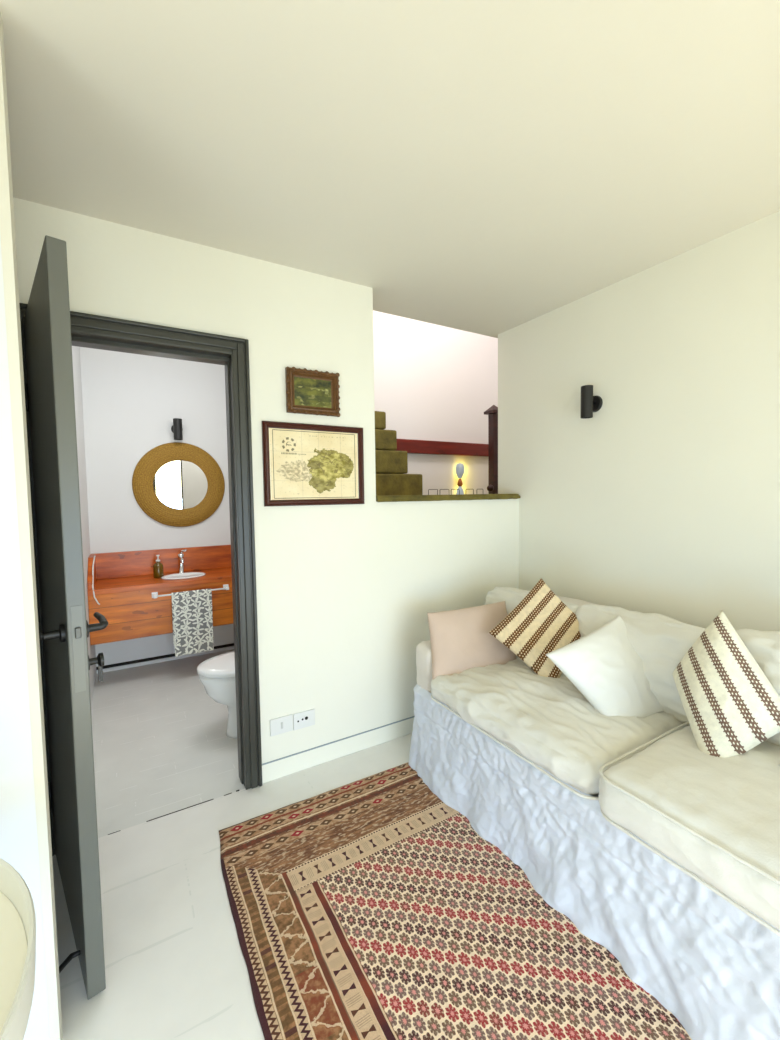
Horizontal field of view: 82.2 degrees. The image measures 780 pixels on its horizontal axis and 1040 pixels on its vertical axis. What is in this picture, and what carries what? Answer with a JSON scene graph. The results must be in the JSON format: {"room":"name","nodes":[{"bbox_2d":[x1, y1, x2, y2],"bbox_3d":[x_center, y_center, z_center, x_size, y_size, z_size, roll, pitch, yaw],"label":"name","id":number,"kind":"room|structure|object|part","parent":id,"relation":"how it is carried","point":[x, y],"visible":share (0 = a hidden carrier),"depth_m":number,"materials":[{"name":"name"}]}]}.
{"room":"living room","nodes":[
{"label":"living room","id":0,"kind":"room"},
{"bbox_2d":[0,235,49,1039],"bbox_3d":[-1.764,0.142,0.525,2.084,2.466,0.042,-3,4,-30],"label":"wall","id":1,"kind":"structure","parent":0,"point":[18,825],"depth_m":1.04,"materials":[{"name":"paint"}]},
{"bbox_2d":[0,12,62,1039],"bbox_3d":[-0.858,0.099,1.059,0.020,2.466,0.042,-3,4,-30],"label":"trim","id":2,"kind":"structure","parent":1,"relation":"attached to","point":[7,224],"depth_m":1.04,"materials":[{"name":"beige paint"}]},
{"bbox_2d":[72,346,96,703],"bbox_3d":[-1.910,-0.090,2.590,0.145,2.700,1.955,-3,4,-30],"label":"wall","id":3,"kind":"structure","parent":0,"point":[75,349],"depth_m":3.11,"materials":[{"name":"paint"}]},
{"bbox_2d":[80,347,230,553],"bbox_3d":[-1.855,-0.160,3.826,1.500,2.700,0.120,-3,4,-30],"label":"wall","id":4,"kind":"structure","parent":0,"point":[131,402],"depth_m":3.62,"materials":[{"name":"paint"}]},
{"bbox_2d":[87,545,232,644],"bbox_3d":[-1.679,0.544,3.608,1.231,0.590,0.489,-3,4,-30],"label":"vanity","id":5,"kind":"object","parent":4,"relation":"attached to","point":[124,582],"visible":0.59,"depth_m":3.41,"materials":[{"name":"brown wood"}]},
{"bbox_2d":[88,567,231,595],"bbox_3d":[-1.679,0.470,3.604,1.231,0.035,0.488,-3,4,-30],"label":"countertop","id":6,"kind":"structure","parent":5,"relation":"on","point":[144,582],"depth_m":3.41,"materials":[{"name":"brown wood"}]},
{"bbox_2d":[92,556,99,604],"bbox_3d":[-2.114,0.427,3.220,0.045,0.319,0.307,-3,4,-30],"label":"power cord","id":7,"kind":"object","parent":6,"relation":"on","point":[94,556],"visible":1,"depth_m":3.13,"materials":[{"name":"white plastic"}]},
{"bbox_2d":[153,555,163,577],"bbox_3d":[-1.838,0.366,3.544,0.075,0.182,0.075,0,3,14],"label":"soap dispenser","id":8,"kind":"object","parent":6,"relation":"on","point":[158,572],"visible":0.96,"depth_m":3.52,"materials":[{"name":"orange glass"}]},
{"bbox_2d":[153,562,163,577],"bbox_3d":[-1.839,0.393,3.548,0.072,0.128,0.072,-3,4,-30],"label":"bottle","id":9,"kind":"object","parent":8,"relation":"attached to","point":[158,572],"depth_m":3.52,"materials":[{"name":"orange glass"}]},
{"bbox_2d":[178,550,186,572],"bbox_3d":[-1.702,0.345,3.676,0.060,0.207,0.149,-3,4,-38],"label":"tap","id":10,"kind":"object","parent":6,"relation":"on","point":[180,556],"visible":0.86,"depth_m":3.69,"materials":[{"name":"silver metal"}]},
{"bbox_2d":[161,572,205,579],"bbox_3d":[-1.651,0.509,3.583,0.326,0.137,0.247,-3,4,-30],"label":"basin","id":11,"kind":"object","parent":6,"relation":"in","point":[188,575],"visible":0.51,"depth_m":3.57,"materials":[{"name":"white ceramic"}]},
{"bbox_3d":[-1.562,0.673,3.420,1.231,0.350,0.024,-3,4,-30],"label":"panel","id":12,"kind":"part","parent":5,"relation":"part of","materials":[{"name":"brown wood"}]},
{"bbox_2d":[152,584,228,597],"bbox_3d":[-1.502,0.543,3.392,0.540,0.040,0.076,-3,4,-30],"label":"towel rail","id":13,"kind":"object","parent":5,"relation":"attached to","point":[226,586],"visible":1,"depth_m":3.29,"materials":[{"name":"silver metal"}]},
{"bbox_3d":[-1.488,0.544,3.369,0.500,0.013,0.013,-3,4,-30],"label":"rail","id":14,"kind":"part","parent":13,"relation":"part of","materials":[{"name":"silver metal"}]},
{"bbox_2d":[171,588,213,656],"bbox_3d":[-1.487,0.769,3.375,0.276,0.476,0.044,-3,4,-30],"label":"hand towel","id":15,"kind":"object","parent":13,"relation":"hanging from","point":[192,617],"visible":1,"depth_m":3.36,"materials":[{"name":"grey fabric"}]},
{"bbox_2d":[95,545,230,579],"bbox_3d":[-1.800,0.341,3.797,1.231,0.203,0.024,-3,4,-30],"label":"backsplash","id":16,"kind":"structure","parent":4,"relation":"attached to","point":[128,563],"depth_m":3.72,"materials":[{"name":"brown wood"}]},
{"bbox_2d":[95,624,233,666],"bbox_3d":[-1.795,0.983,3.842,1.235,0.307,0.008,-3,4,-30],"label":"trim","id":17,"kind":"structure","parent":4,"relation":"attached to","point":[158,645],"depth_m":3.70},
{"bbox_2d":[96,646,233,673],"bbox_3d":[-1.791,1.176,3.849,1.235,0.028,0.015,-3,4,-30],"label":"baseboard","id":18,"kind":"structure","parent":4,"relation":"attached to","point":[229,647],"depth_m":3.77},
{"bbox_2d":[96,643,233,669],"bbox_3d":[-1.792,1.149,3.849,1.235,0.022,0.012,-3,4,-30],"label":"trim","id":19,"kind":"structure","parent":4,"relation":"attached to","point":[231,644],"depth_m":3.71,"materials":[{"name":"black"}]},
{"bbox_2d":[171,418,182,439],"bbox_3d":[-1.766,-0.751,3.716,0.089,0.170,0.109,-3,4,-30],"label":"wall sconce","id":20,"kind":"object","parent":4,"relation":"attached to","point":[176,428],"visible":1,"depth_m":3.67,"materials":[{"name":"black metal"}]},
{"bbox_2d":[132,442,224,526],"bbox_3d":[-1.771,-0.297,3.780,0.714,0.714,0.030,-3,4,-30],"label":"round mirror","id":21,"kind":"object","parent":4,"relation":"attached to","point":[176,484],"visible":1,"depth_m":3.77,"materials":[{"name":"wicker"}]},
{"bbox_2d":[153,460,207,508],"bbox_3d":[-1.770,-0.297,3.780,0.424,0.424,0.005,-3,4,-28],"label":"mirror glass","id":22,"kind":"object","parent":21,"relation":"attached to","point":[177,484],"depth_m":3.78,"materials":[{"name":"silver metal"}]},
{"bbox_2d":[52,649,411,1039],"bbox_3d":[0.020,1.365,1.357,5.900,0.120,6.600,-3,4,-30],"label":"floor","id":23,"kind":"structure","parent":0,"point":[176,968],"depth_m":1.75,"materials":[{"name":"white paint"}]},
{"bbox_2d":[0,858,35,1039],"bbox_3d":[-0.890,1.004,0.428,0.898,0.732,0.898,-3,4,-30],"label":"round table","id":24,"kind":"object","parent":23,"relation":"on","point":[17,910],"visible":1,"depth_m":0.68,"materials":[{"name":"white paint"}]},
{"bbox_2d":[197,651,236,738],"bbox_3d":[-0.790,0.837,2.672,0.675,0.810,0.394,-3,4,-30],"label":"toilet","id":25,"kind":"object","parent":23,"relation":"on","point":[217,673],"visible":0.3,"depth_m":2.48,"materials":[{"name":"white ceramic"}]},
{"bbox_3d":[-0.847,0.833,2.638,0.544,0.034,0.386,-3,4,-30],"label":"seat lid","id":26,"kind":"part","parent":25,"relation":"part of","materials":[{"name":"white ceramic"}]},
{"bbox_3d":[-0.843,1.048,2.651,0.526,0.392,0.370,-3,4,-30],"label":"bowl","id":27,"kind":"part","parent":25,"relation":"part of","materials":[{"name":"white ceramic"}]},
{"bbox_2d":[219,762,691,1039],"bbox_3d":[0.669,1.303,1.135,1.711,0.010,2.630,-3,4,-30],"label":"rug","id":28,"kind":"object","parent":23,"relation":"on","point":[372,907],"visible":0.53,"depth_m":1.39,"materials":[{"name":"fabric"}]},
{"bbox_2d":[408,587,779,1039],"bbox_3d":[1.050,0.822,1.603,1.085,0.904,2.325,-3,4,-30],"label":"sofa","id":29,"kind":"object","parent":28,"relation":"on","point":[663,852],"visible":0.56,"depth_m":1.37,"materials":[{"name":"white fabric"}]},
{"bbox_3d":[0.543,0.878,2.448,0.904,0.576,0.170,-3,4,-30],"label":"armrest","id":30,"kind":"part","parent":29,"relation":"part of","materials":[{"name":"white fabric"}]},
{"bbox_2d":[427,601,515,679],"bbox_3d":[0.418,0.618,2.232,0.522,0.338,0.214,-2,3,-21],"label":"throw pillow","id":31,"kind":"object","parent":29,"relation":"on","point":[461,640],"visible":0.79,"depth_m":2.18,"materials":[{"name":"fabric"}]},
{"bbox_2d":[484,587,578,614],"bbox_3d":[0.752,0.575,2.382,0.307,0.381,0.650,-3,4,-30],"label":"cushion","id":32,"kind":"object","parent":29,"relation":"on","point":[512,597],"depth_m":2.45,"materials":[{"name":"beige fabric"}]},
{"bbox_2d":[489,578,580,677],"bbox_3d":[0.702,0.512,2.096,0.368,0.441,0.291,-3,4,-30],"label":"throw pillow","id":33,"kind":"object","parent":29,"relation":"on","point":[541,624],"visible":0.87,"depth_m":2.06,"materials":[{"name":"beige fabric"}]},
{"bbox_2d":[431,655,686,794],"bbox_3d":[0.715,0.790,1.927,0.777,0.218,0.913,-3,4,-30],"label":"seat cushion","id":34,"kind":"object","parent":29,"relation":"on","point":[544,729],"depth_m":1.66,"materials":[{"name":"beige fabric"}]},
{"bbox_2d":[545,615,663,717],"bbox_3d":[0.888,0.593,1.759,0.502,0.353,0.240,-2,4,-22],"label":"throw pillow","id":35,"kind":"object","parent":29,"relation":"on","point":[603,665],"visible":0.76,"depth_m":1.72,"materials":[{"name":"white fabric"}]},
{"bbox_3d":[1.399,0.821,1.827,0.230,0.700,2.163,-3,4,-30],"label":"backrest","id":36,"kind":"part","parent":29,"relation":"part of","materials":[{"name":"white fabric"}]},
{"bbox_2d":[575,604,704,725],"bbox_3d":[1.055,0.587,1.886,0.302,0.398,0.666,-3,4,-30],"label":"cushion","id":37,"kind":"object","parent":29,"relation":"on","point":[661,641],"depth_m":1.73,"materials":[{"name":"beige fabric"}]},
{"bbox_2d":[599,725,779,929],"bbox_3d":[1.159,0.814,1.148,0.782,0.226,0.905,-3,4,-30],"label":"seat cushion","id":38,"kind":"object","parent":29,"relation":"on","point":[710,823],"depth_m":1.16,"materials":[{"name":"beige fabric"}]},
{"bbox_2d":[672,611,779,757],"bbox_3d":[1.088,0.537,1.454,0.252,0.454,0.279,-1,3,4],"label":"throw pillow","id":39,"kind":"object","parent":29,"relation":"on","point":[731,707],"visible":0.99,"depth_m":1.38,"materials":[{"name":"white fabric"}]},
{"bbox_2d":[735,629,779,745],"bbox_3d":[1.396,0.597,1.334,0.300,0.435,0.682,-3,4,-30],"label":"cushion","id":40,"kind":"object","parent":29,"relation":"on","point":[764,646],"depth_m":1.47,"materials":[{"name":"beige fabric"}]},
{"bbox_2d":[13,197,518,763],"bbox_3d":[-1.162,0.055,1.922,4.544,2.466,0.250,-3,4,-30],"label":"wall","id":41,"kind":"structure","parent":0,"point":[346,593],"depth_m":2.24,"materials":[{"name":"paint"}]},
{"bbox_2d":[24,235,107,999],"bbox_3d":[-1.057,0.294,1.430,0.170,2.030,0.707,-4,4,-43],"label":"door","id":42,"kind":"structure","parent":41,"relation":"in","point":[49,390],"depth_m":1.22,"materials":[{"name":"grey paint"}]},
{"bbox_3d":[-0.954,0.301,1.214,0.027,0.027,0.120,-4,4,-43],"label":"lever","id":43,"kind":"part","parent":42,"relation":"part of","materials":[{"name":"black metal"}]},
{"bbox_3d":[-0.896,0.306,1.192,0.045,0.048,0.048,-4,4,-43],"label":"handle","id":44,"kind":"part","parent":42,"relation":"part of","materials":[{"name":"black metal"}]},
{"bbox_3d":[-0.822,0.341,1.179,0.024,0.230,0.002,-4,4,-43],"label":"latch plate","id":45,"kind":"part","parent":42,"relation":"part of","materials":[{"name":"grey metal"}]},
{"bbox_3d":[-0.831,0.301,1.251,0.045,0.048,0.048,-4,4,-43],"label":"handle","id":46,"kind":"part","parent":42,"relation":"part of","materials":[{"name":"black metal"}]},
{"bbox_3d":[-0.849,0.294,1.310,0.027,0.027,0.120,-4,4,-43],"label":"lever","id":47,"kind":"part","parent":42,"relation":"part of","materials":[{"name":"black metal"}]},
{"bbox_2d":[19,303,261,856],"bbox_3d":[-1.024,0.242,1.916,0.854,2.089,0.136,-3,4,-30],"label":"trim","id":48,"kind":"structure","parent":41,"relation":"attached to","point":[87,330],"depth_m":2.03,"materials":[{"name":"grey paint"}]},
{"bbox_2d":[108,790,239,834],"bbox_3d":[-0.936,1.284,1.973,0.525,0.002,0.008,-3,4,-30],"label":"trim","id":49,"kind":"structure","parent":41,"relation":"attached to","point":[236,790],"depth_m":1.97,"materials":[{"name":"black"}]},
{"bbox_2d":[270,714,292,736],"bbox_3d":[-0.531,1.006,2.189,0.112,0.082,0.012,-3,4,-30],"label":"switch plate","id":50,"kind":"object","parent":41,"relation":"attached to","point":[283,724],"visible":1,"depth_m":2.19,"materials":[{"name":"white plastic"}]},
{"bbox_2d":[293,709,314,729],"bbox_3d":[-0.431,1.004,2.249,0.112,0.082,0.010,-3,4,-30],"label":"wall socket","id":51,"kind":"object","parent":41,"relation":"attached to","point":[303,719],"visible":1,"depth_m":2.24,"materials":[{"name":"white plastic"}]},
{"bbox_2d":[285,367,339,416],"bbox_3d":[-0.375,-0.625,2.191,0.277,0.221,0.031,-3,4,-30],"label":"framed painting","id":52,"kind":"object","parent":41,"relation":"attached to","point":[311,392],"visible":1,"depth_m":2.19,"materials":[{"name":"brown wood"}]},
{"bbox_2d":[294,377,330,407],"bbox_3d":[-0.380,-0.625,2.199,0.197,0.140,0.009,-3,4,-30],"label":"picture","id":53,"kind":"object","parent":52,"relation":"attached to","point":[309,392],"depth_m":2.19},
{"bbox_2d":[262,421,364,506],"bbox_3d":[-0.365,-0.273,2.219,0.524,0.398,0.022,-3,4,-30],"label":"framed map","id":54,"kind":"object","parent":41,"relation":"attached to","point":[304,464],"visible":1,"depth_m":2.21,"materials":[{"name":"beige paper"}]},
{"bbox_2d":[262,716,414,782],"bbox_3d":[0.127,1.187,2.592,1.737,0.094,0.008,-3,4,-30],"label":"baseboard","id":55,"kind":"structure","parent":41,"relation":"attached to","point":[302,760],"depth_m":2.34,"materials":[{"name":"paint"}]},
{"bbox_2d":[376,494,519,501],"bbox_3d":[0.326,-0.140,2.793,1.080,0.035,0.311,-3,4,-30],"label":"trim","id":56,"kind":"structure","parent":41,"relation":"attached to","point":[392,498],"depth_m":2.62,"materials":[{"name":"green stone"}]},
{"bbox_2d":[0,0,779,337],"bbox_3d":[0.500,-1.239,0.333,5.900,0.250,4.567,-3,4,-30],"label":"ceiling","id":57,"kind":"structure","parent":0,"point":[490,168],"depth_m":1.34,"materials":[{"name":"paint"}]},
{"bbox_2d":[373,310,497,494],"bbox_3d":[0.325,-1.584,4.546,3.500,3.200,0.180,-3,4,-30],"label":"wall","id":58,"kind":"structure","parent":0,"point":[433,382],"depth_m":4.55,"materials":[{"name":"paint"}]},
{"bbox_2d":[394,439,487,456],"bbox_3d":[0.529,-0.736,4.574,1.710,0.132,0.046,-3,4,-30],"label":"timber beam","id":59,"kind":"structure","parent":58,"relation":"attached to","point":[411,446],"depth_m":4.55,"materials":[{"name":"red wood"}]},
{"bbox_2d":[498,211,779,630],"bbox_3d":[1.956,0.049,1.256,0.150,2.466,4.567,-3,4,-30],"label":"wall","id":60,"kind":"structure","parent":0,"point":[665,500],"depth_m":2.17,"materials":[{"name":"paint"}]},
{"bbox_2d":[580,385,602,418],"bbox_3d":[1.084,-0.640,2.430,0.105,0.168,0.089,-3,4,-30],"label":"wall sconce","id":61,"kind":"object","parent":60,"relation":"attached to","point":[590,403],"visible":1,"depth_m":2.40,"materials":[{"name":"black metal"}]},
{"bbox_3d":[1.065,-0.639,2.419,0.062,0.168,0.062,-3,4,-30],"label":"lamp shade","id":62,"kind":"part","parent":61,"relation":"part of","materials":[{"name":"black metal"}]},
{"bbox_3d":[0.759,-0.086,3.984,3.045,0.160,1.353,-3,4,-30],"label":"floor","id":63,"kind":"structure","parent":0,"visible":0},
{"bbox_2d":[375,411,422,495],"bbox_3d":[-0.175,-0.619,3.974,0.880,0.928,0.365,-3,4,-30],"label":"staircase","id":64,"kind":"structure","parent":63,"relation":"on","point":[391,466],"depth_m":3.88,"materials":[{"name":"green stone"}]},
{"bbox_2d":[456,463,463,493],"bbox_3d":[0.731,-0.401,4.663,0.092,0.388,0.092,-3,4,-30],"label":"glass lamp","id":65,"kind":"object","parent":63,"relation":"on","point":[459,467],"visible":0.84,"depth_m":4.63,"materials":[{"name":"grey glass"}]},
{"bbox_3d":[0.729,-0.514,4.656,0.092,0.160,0.092,-3,4,-30],"label":"globe","id":66,"kind":"part","parent":65,"relation":"part of","materials":[{"name":"white glass"}]},
{"bbox_3d":[0.732,-0.281,4.670,0.092,0.148,0.092,-3,4,-30],"label":"globe","id":67,"kind":"part","parent":65,"relation":"part of","materials":[{"name":"white glass"}]},
{"bbox_2d":[484,405,497,493],"bbox_3d":[1.014,-0.666,4.413,0.164,0.938,0.135,-3,4,-30],"label":"newel post","id":68,"kind":"object","parent":63,"relation":"on","point":[492,412],"visible":0.88,"depth_m":4.39,"materials":[{"name":"brown wood"}]},
{"bbox_3d":[0.986,-0.313,4.394,0.068,0.068,0.068,-3,4,-30],"label":"knob","id":69,"kind":"part","parent":68,"relation":"part of","materials":[{"name":"brown wood"}]}
]}

